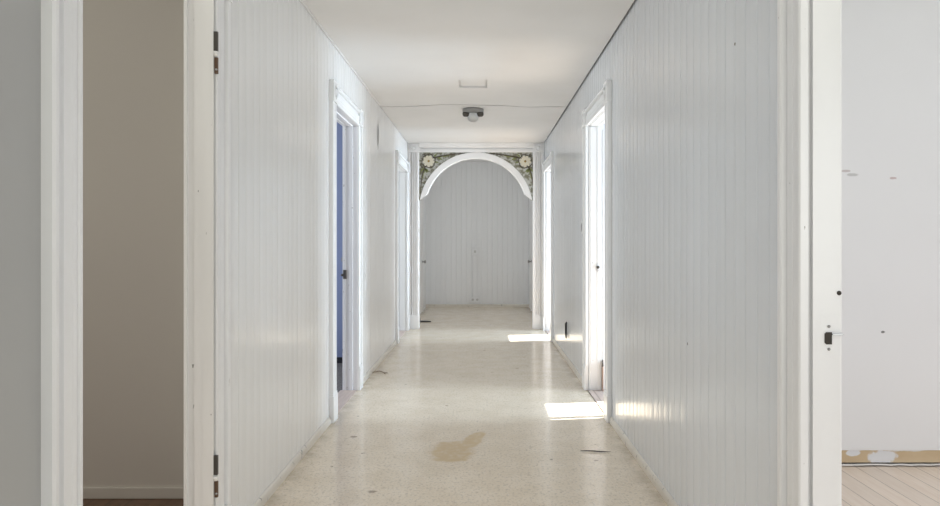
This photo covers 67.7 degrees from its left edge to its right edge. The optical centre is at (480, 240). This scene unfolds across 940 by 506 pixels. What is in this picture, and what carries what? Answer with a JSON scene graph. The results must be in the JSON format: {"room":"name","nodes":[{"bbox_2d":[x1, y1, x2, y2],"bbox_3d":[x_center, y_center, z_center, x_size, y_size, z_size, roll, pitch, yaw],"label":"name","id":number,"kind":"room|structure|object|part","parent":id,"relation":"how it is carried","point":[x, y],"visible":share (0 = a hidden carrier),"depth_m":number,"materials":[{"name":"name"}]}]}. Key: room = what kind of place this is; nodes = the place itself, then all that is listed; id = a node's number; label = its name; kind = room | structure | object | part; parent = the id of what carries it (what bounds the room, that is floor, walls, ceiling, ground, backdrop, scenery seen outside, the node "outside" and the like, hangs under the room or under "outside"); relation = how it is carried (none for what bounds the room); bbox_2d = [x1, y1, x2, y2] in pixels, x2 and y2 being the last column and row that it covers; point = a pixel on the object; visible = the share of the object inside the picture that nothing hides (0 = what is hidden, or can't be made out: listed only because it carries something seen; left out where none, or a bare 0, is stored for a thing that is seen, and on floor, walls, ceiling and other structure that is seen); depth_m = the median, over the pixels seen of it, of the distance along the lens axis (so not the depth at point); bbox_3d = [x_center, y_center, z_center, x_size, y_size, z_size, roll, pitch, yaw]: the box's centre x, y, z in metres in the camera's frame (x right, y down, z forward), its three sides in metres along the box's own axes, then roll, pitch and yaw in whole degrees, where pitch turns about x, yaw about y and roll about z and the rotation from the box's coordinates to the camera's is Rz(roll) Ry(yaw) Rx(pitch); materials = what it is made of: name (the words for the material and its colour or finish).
{"room":"hallway","nodes":[
{"label":"hallway","id":0,"kind":"room"},
{"bbox_2d":[83,0,183,486],"bbox_3d":[-2.590,-0.100,3.320,3.020,2.600,0.100,0,0,0],"label":"wall","id":1,"kind":"structure","parent":0,"point":[133,50],"depth_m":3.27,"materials":[{"name":"beige paint"}]},
{"bbox_2d":[83,487,183,498],"bbox_3d":[-2.540,1.175,3.264,2.920,0.050,0.012,0,0,0],"label":"baseboard","id":2,"kind":"structure","parent":1,"relation":"attached to","point":[88,492],"depth_m":3.26,"materials":[{"name":"beige paint"}]},
{"bbox_2d":[0,0,425,505],"bbox_3d":[-1.040,-0.150,5.115,0.080,2.700,15.430,0,0,0],"label":"wall","id":3,"kind":"structure","parent":0,"point":[283,63],"depth_m":3.25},
{"bbox_2d":[41,0,232,505],"bbox_3d":[-1.026,0.083,2.155,0.136,2.295,1.141,0,0,0],"label":"door frame","id":4,"kind":"structure","parent":3,"relation":"in","point":[207,23],"depth_m":2.58,"materials":[{"name":"white wood"}]},
{"bbox_3d":[-0.985,0.043,1.655,0.030,1.935,0.130,0,0,0],"label":"casing","id":5,"kind":"part","parent":4,"relation":"part of","materials":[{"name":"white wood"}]},
{"bbox_3d":[-0.985,0.043,2.654,0.030,1.935,0.130,0,0,0],"label":"casing","id":6,"kind":"part","parent":4,"relation":"part of","materials":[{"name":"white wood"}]},
{"bbox_2d":[252,340,395,505],"bbox_3d":[-0.993,1.177,2.780,0.014,0.045,10.760,0,0,0],"label":"baseboard","id":7,"kind":"structure","parent":3,"relation":"attached to","point":[292,464],"depth_m":3.81,"materials":[{"name":"white wood"}]},
{"bbox_2d":[299,0,379,105],"bbox_3d":[-0.994,-1.329,2.135,0.012,0.012,9.470,0,0,0],"label":"trim","id":8,"kind":"structure","parent":3,"relation":"attached to","point":[301,1],"depth_m":4.74,"materials":[{"name":"white wood"}]},
{"bbox_2d":[329,79,363,422],"bbox_3d":[-1.043,0.083,5.183,0.170,2.295,1.158,0,0,0],"label":"door frame","id":9,"kind":"structure","parent":3,"relation":"in","point":[342,110],"depth_m":5.62,"materials":[{"name":"white wood"}]},
{"bbox_3d":[-0.985,0.043,4.675,0.030,1.935,0.130,0,0,0],"label":"casing","id":10,"kind":"part","parent":9,"relation":"part of","materials":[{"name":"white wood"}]},
{"bbox_3d":[-1.091,0.269,5.616,0.027,0.073,0.012,0,0,0],"label":"strike plate","id":11,"kind":"part","parent":9,"relation":"part of","materials":[{"name":"grey metal"}]},
{"bbox_3d":[-0.985,-0.990,5.183,0.030,0.130,0.886,0,0,0],"label":"head casing","id":12,"kind":"part","parent":9,"relation":"part of","materials":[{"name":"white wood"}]},
{"bbox_3d":[-0.985,0.043,5.691,0.030,1.935,0.130,0,0,0],"label":"casing","id":13,"kind":"part","parent":9,"relation":"part of","materials":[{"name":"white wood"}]},
{"bbox_2d":[395,150,409,343],"bbox_3d":[-1.024,0.083,8.833,0.132,2.295,1.338,0,0,0],"label":"door","id":14,"kind":"structure","parent":3,"relation":"in","point":[402,165],"depth_m":9.36,"materials":[{"name":"white wood"}]},
{"bbox_3d":[-0.985,0.043,8.235,0.030,1.935,0.130,0,0,0],"label":"casing","id":15,"kind":"part","parent":14,"relation":"part of","materials":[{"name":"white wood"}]},
{"bbox_3d":[-0.985,-0.990,8.833,0.030,0.130,1.066,0,0,0],"label":"head casing","id":16,"kind":"part","parent":14,"relation":"part of","materials":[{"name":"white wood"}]},
{"bbox_3d":[-0.985,0.043,9.431,0.030,1.935,0.130,0,0,0],"label":"casing","id":17,"kind":"part","parent":14,"relation":"part of","materials":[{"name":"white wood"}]},
{"bbox_2d":[420,198,425,313],"bbox_3d":[-0.961,0.150,11.425,0.078,2.100,0.950,0,0,0],"label":"door","id":18,"kind":"structure","parent":3,"relation":"in","point":[421,201],"depth_m":11.55,"materials":[{"name":"white wood"}]},
{"bbox_3d":[-0.991,0.150,11.863,0.018,2.100,0.075,0,0,0],"label":"casing","id":19,"kind":"part","parent":18,"relation":"part of","materials":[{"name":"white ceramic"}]},
{"bbox_2d":[337,122,346,356],"bbox_3d":[-2.590,-0.100,6.950,3.020,2.600,0.100,0,0,0],"label":"wall","id":20,"kind":"structure","parent":0,"point":[339,127],"depth_m":6.90,"materials":[{"name":"blue paint"}]},
{"bbox_2d":[337,357,341,362],"bbox_3d":[-2.540,1.173,6.893,2.920,0.055,0.015,0,0,0],"label":"baseboard","id":21,"kind":"structure","parent":20,"relation":"attached to","point":[339,359],"depth_m":6.88,"materials":[{"name":"black"}]},
{"bbox_2d":[399,172,399,329],"bbox_3d":[-2.590,-0.100,9.500,3.020,2.600,0.100,0,0,0],"label":"wall","id":22,"kind":"structure","parent":0,"point":[399,172],"depth_m":9.45,"materials":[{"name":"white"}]},
{"bbox_2d":[303,0,633,142],"bbox_3d":[-0.070,-1.346,3.522,1.855,0.022,12.245,0,0,0],"label":"ceiling","id":23,"kind":"structure","parent":0,"point":[533,56],"depth_m":5.01,"materials":[{"name":"white paint"}]},
{"bbox_2d":[462,107,483,121],"bbox_3d":[-0.080,-1.269,7.080,0.216,0.132,0.216,0,0,0],"label":"ceiling light","id":24,"kind":"object","parent":23,"relation":"attached to","point":[472,113],"visible":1,"depth_m":7.03,"materials":[{"name":"grey metal"}]},
{"bbox_2d":[462,112,468,116],"bbox_3d":[-0.152,-1.278,7.060,0.072,0.045,0.071,0,0,0],"label":"socket","id":25,"kind":"object","parent":24,"relation":"attached to","point":[466,114],"depth_m":7.03,"materials":[{"name":"grey metal"}]},
{"bbox_3d":[-0.080,-1.248,7.080,0.116,0.089,0.116,0,0,0],"label":"lamp shade","id":26,"kind":"part","parent":24,"relation":"part of","materials":[{"name":"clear glass"}]},
{"bbox_2d":[459,80,486,85],"bbox_3d":[-0.068,-1.356,5.955,0.258,0.018,0.330,0,0,0],"label":"ceiling vent","id":27,"kind":"object","parent":23,"relation":"attached to","point":[461,82],"visible":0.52,"depth_m":5.99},
{"bbox_2d":[461,159,490,161],"bbox_3d":[-0.059,-1.470,11.242,2.083,0.060,3.175,0,0,0],"label":"ceiling","id":28,"kind":"structure","parent":0,"point":[470,160],"depth_m":12.52,"materials":[{"name":"white paint"}]},
{"bbox_2d":[426,162,528,303],"bbox_3d":[-0.064,-0.150,12.770,2.033,2.700,0.080,0,0,0],"label":"wall","id":29,"kind":"structure","parent":0,"point":[482,206],"depth_m":12.73,"materials":[{"name":"white wood"}]},
{"bbox_2d":[471,297,478,302],"bbox_3d":[-0.109,1.067,12.713,0.162,0.115,0.033,0,0,0],"label":"power outlet","id":30,"kind":"object","parent":29,"relation":"attached to","point":[473,299],"visible":1,"depth_m":12.70,"materials":[{"name":"grey plastic"}]},
{"bbox_2d":[472,248,477,254],"bbox_3d":[-0.109,0.195,12.710,0.112,0.120,0.040,0,0,0],"label":"wall switch","id":31,"kind":"object","parent":29,"relation":"attached to","point":[474,250],"visible":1,"depth_m":12.70,"materials":[{"name":"grey plastic"}]},
{"bbox_2d":[426,304,528,306],"bbox_3d":[-0.064,1.175,12.723,1.873,0.050,0.015,0,0,0],"label":"baseboard","id":32,"kind":"structure","parent":29,"relation":"attached to","point":[427,305],"depth_m":12.71,"materials":[{"name":"white wood"}]},
{"bbox_2d":[83,307,939,505],"bbox_3d":[-0.050,1.230,5.055,8.100,0.060,15.510,0,0,0],"label":"floor","id":33,"kind":"structure","parent":0,"point":[472,406],"depth_m":4.17,"materials":[{"name":"beige tile"}]},
{"bbox_2d":[408,143,543,328],"bbox_3d":[-0.069,-0.130,9.597,1.863,2.660,0.156,0,0,0],"label":"archway","id":34,"kind":"object","parent":33,"relation":"on","point":[427,161],"visible":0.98,"depth_m":9.55,"materials":[{"name":"white wood"}]},
{"bbox_2d":[423,155,433,166],"bbox_3d":[-0.715,-1.090,9.565,0.160,0.158,0.005,0,0,0],"label":"flower","id":35,"kind":"object","parent":34,"relation":"on","point":[428,160],"depth_m":9.56,"materials":[{"name":"beige plant"}]},
{"bbox_3d":[-0.457,-0.883,9.575,0.778,0.653,0.012,0,0,0],"label":"spandrel panel","id":36,"kind":"part","parent":34,"relation":"part of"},
{"bbox_3d":[0.320,-0.883,9.575,0.778,0.653,0.012,0,0,0],"label":"spandrel panel","id":37,"kind":"part","parent":34,"relation":"part of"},
{"bbox_2d":[520,156,530,166],"bbox_3d":[0.605,-1.086,9.565,0.160,0.158,0.005,0,0,0],"label":"flower","id":38,"kind":"object","parent":34,"relation":"on","point":[525,161],"depth_m":9.56,"materials":[{"name":"beige plant"}]},
{"bbox_2d":[581,450,608,451],"bbox_3d":[0.650,1.194,3.976,0.170,0.009,0.012,0,0,6],"label":"wood splinter","id":39,"kind":"object","parent":33,"relation":"on","point":[581,450],"visible":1,"depth_m":3.97,"materials":[{"name":"brown wood"}]},
{"bbox_2d":[529,0,776,505],"bbox_3d":[0.908,-0.150,5.115,0.090,2.700,15.430,0,0,0],"label":"wall","id":40,"kind":"structure","parent":0,"point":[694,82],"depth_m":2.90,"materials":[{"name":"white wood"}]},
{"bbox_2d":[528,200,531,310],"bbox_3d":[0.834,0.150,11.595,0.078,2.100,0.950,0,0,0],"label":"door","id":41,"kind":"structure","parent":40,"relation":"in","point":[531,200],"depth_m":11.85,"materials":[{"name":"white wood"}]},
{"bbox_2d":[542,151,553,341],"bbox_3d":[0.886,0.083,8.908,0.130,2.295,1.188,0,0,0],"label":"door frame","id":42,"kind":"structure","parent":40,"relation":"in","point":[548,164],"depth_m":9.36,"materials":[{"name":"white wood"}]},
{"bbox_3d":[0.848,0.043,9.431,0.030,1.935,0.130,0,0,0],"label":"casing","id":43,"kind":"part","parent":42,"relation":"part of","materials":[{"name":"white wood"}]},
{"bbox_3d":[0.848,-0.990,8.908,0.030,0.130,0.916,0,0,0],"label":"head casing","id":44,"kind":"part","parent":42,"relation":"part of","materials":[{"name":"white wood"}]},
{"bbox_3d":[0.848,0.043,8.385,0.030,1.935,0.130,0,0,0],"label":"casing","id":45,"kind":"part","parent":42,"relation":"part of","materials":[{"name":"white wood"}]},
{"bbox_2d":[565,322,566,337],"bbox_3d":[0.853,0.894,7.031,0.022,0.165,0.051,0,0,14],"label":"stub","id":46,"kind":"object","parent":40,"relation":"attached to","point":[566,322],"visible":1,"depth_m":7.02,"materials":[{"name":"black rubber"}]},
{"bbox_2d":[582,80,611,422],"bbox_3d":[1.282,0.083,5.188,0.922,2.295,1.148,0,0,0],"label":"door","id":47,"kind":"structure","parent":40,"relation":"in","point":[598,113],"depth_m":5.62,"materials":[{"name":"white wood"}]},
{"bbox_3d":[0.848,0.043,5.691,0.030,1.935,0.130,0,0,0],"label":"casing","id":48,"kind":"part","parent":47,"relation":"part of","materials":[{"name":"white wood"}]},
{"bbox_3d":[0.848,-0.990,5.188,0.030,0.130,0.876,0,0,0],"label":"head casing","id":49,"kind":"part","parent":47,"relation":"part of","materials":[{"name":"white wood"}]},
{"bbox_3d":[0.848,0.043,4.685,0.030,1.935,0.130,0,0,0],"label":"casing","id":50,"kind":"part","parent":47,"relation":"part of","materials":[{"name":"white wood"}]},
{"bbox_2d":[553,338,678,505],"bbox_3d":[0.856,1.177,2.855,0.014,0.045,10.910,0,0,0],"label":"baseboard","id":51,"kind":"structure","parent":40,"relation":"attached to","point":[659,486],"depth_m":3.82,"materials":[{"name":"white wood"}]},
{"bbox_2d":[777,0,843,505],"bbox_3d":[0.887,0.083,1.398,0.132,2.295,1.168,0,0,0],"label":"door frame","id":52,"kind":"structure","parent":40,"relation":"in","point":[809,32],"depth_m":1.85,"materials":[{"name":"white wood"}]},
{"bbox_3d":[0.848,0.043,1.911,0.030,1.935,0.130,0,0,0],"label":"casing","id":53,"kind":"part","parent":52,"relation":"part of","materials":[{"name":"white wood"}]},
{"bbox_3d":[0.919,0.253,1.846,0.052,0.115,0.004,0,0,0],"label":"strike plate","id":54,"kind":"part","parent":52,"relation":"part of","materials":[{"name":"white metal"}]},
{"bbox_2d":[842,0,939,449],"bbox_3d":[2.471,-0.142,3.780,3.057,2.515,0.100,0,0,0],"label":"wall","id":55,"kind":"structure","parent":0,"point":[891,48],"depth_m":3.73,"materials":[{"name":"white paint"}]},
{"bbox_2d":[842,463,939,465],"bbox_3d":[2.471,1.192,3.734,3.057,0.010,0.020,0,0,0],"label":"trim","id":56,"kind":"structure","parent":55,"relation":"attached to","point":[863,464],"depth_m":3.73,"materials":[{"name":"wood"}]},
{"bbox_2d":[842,450,939,461],"bbox_3d":[2.471,1.148,3.783,3.057,0.068,0.094,0,0,0],"label":"trim","id":57,"kind":"structure","parent":55,"relation":"attached to","point":[847,455],"depth_m":3.74,"materials":[{"name":"beige wood"}]}
]}

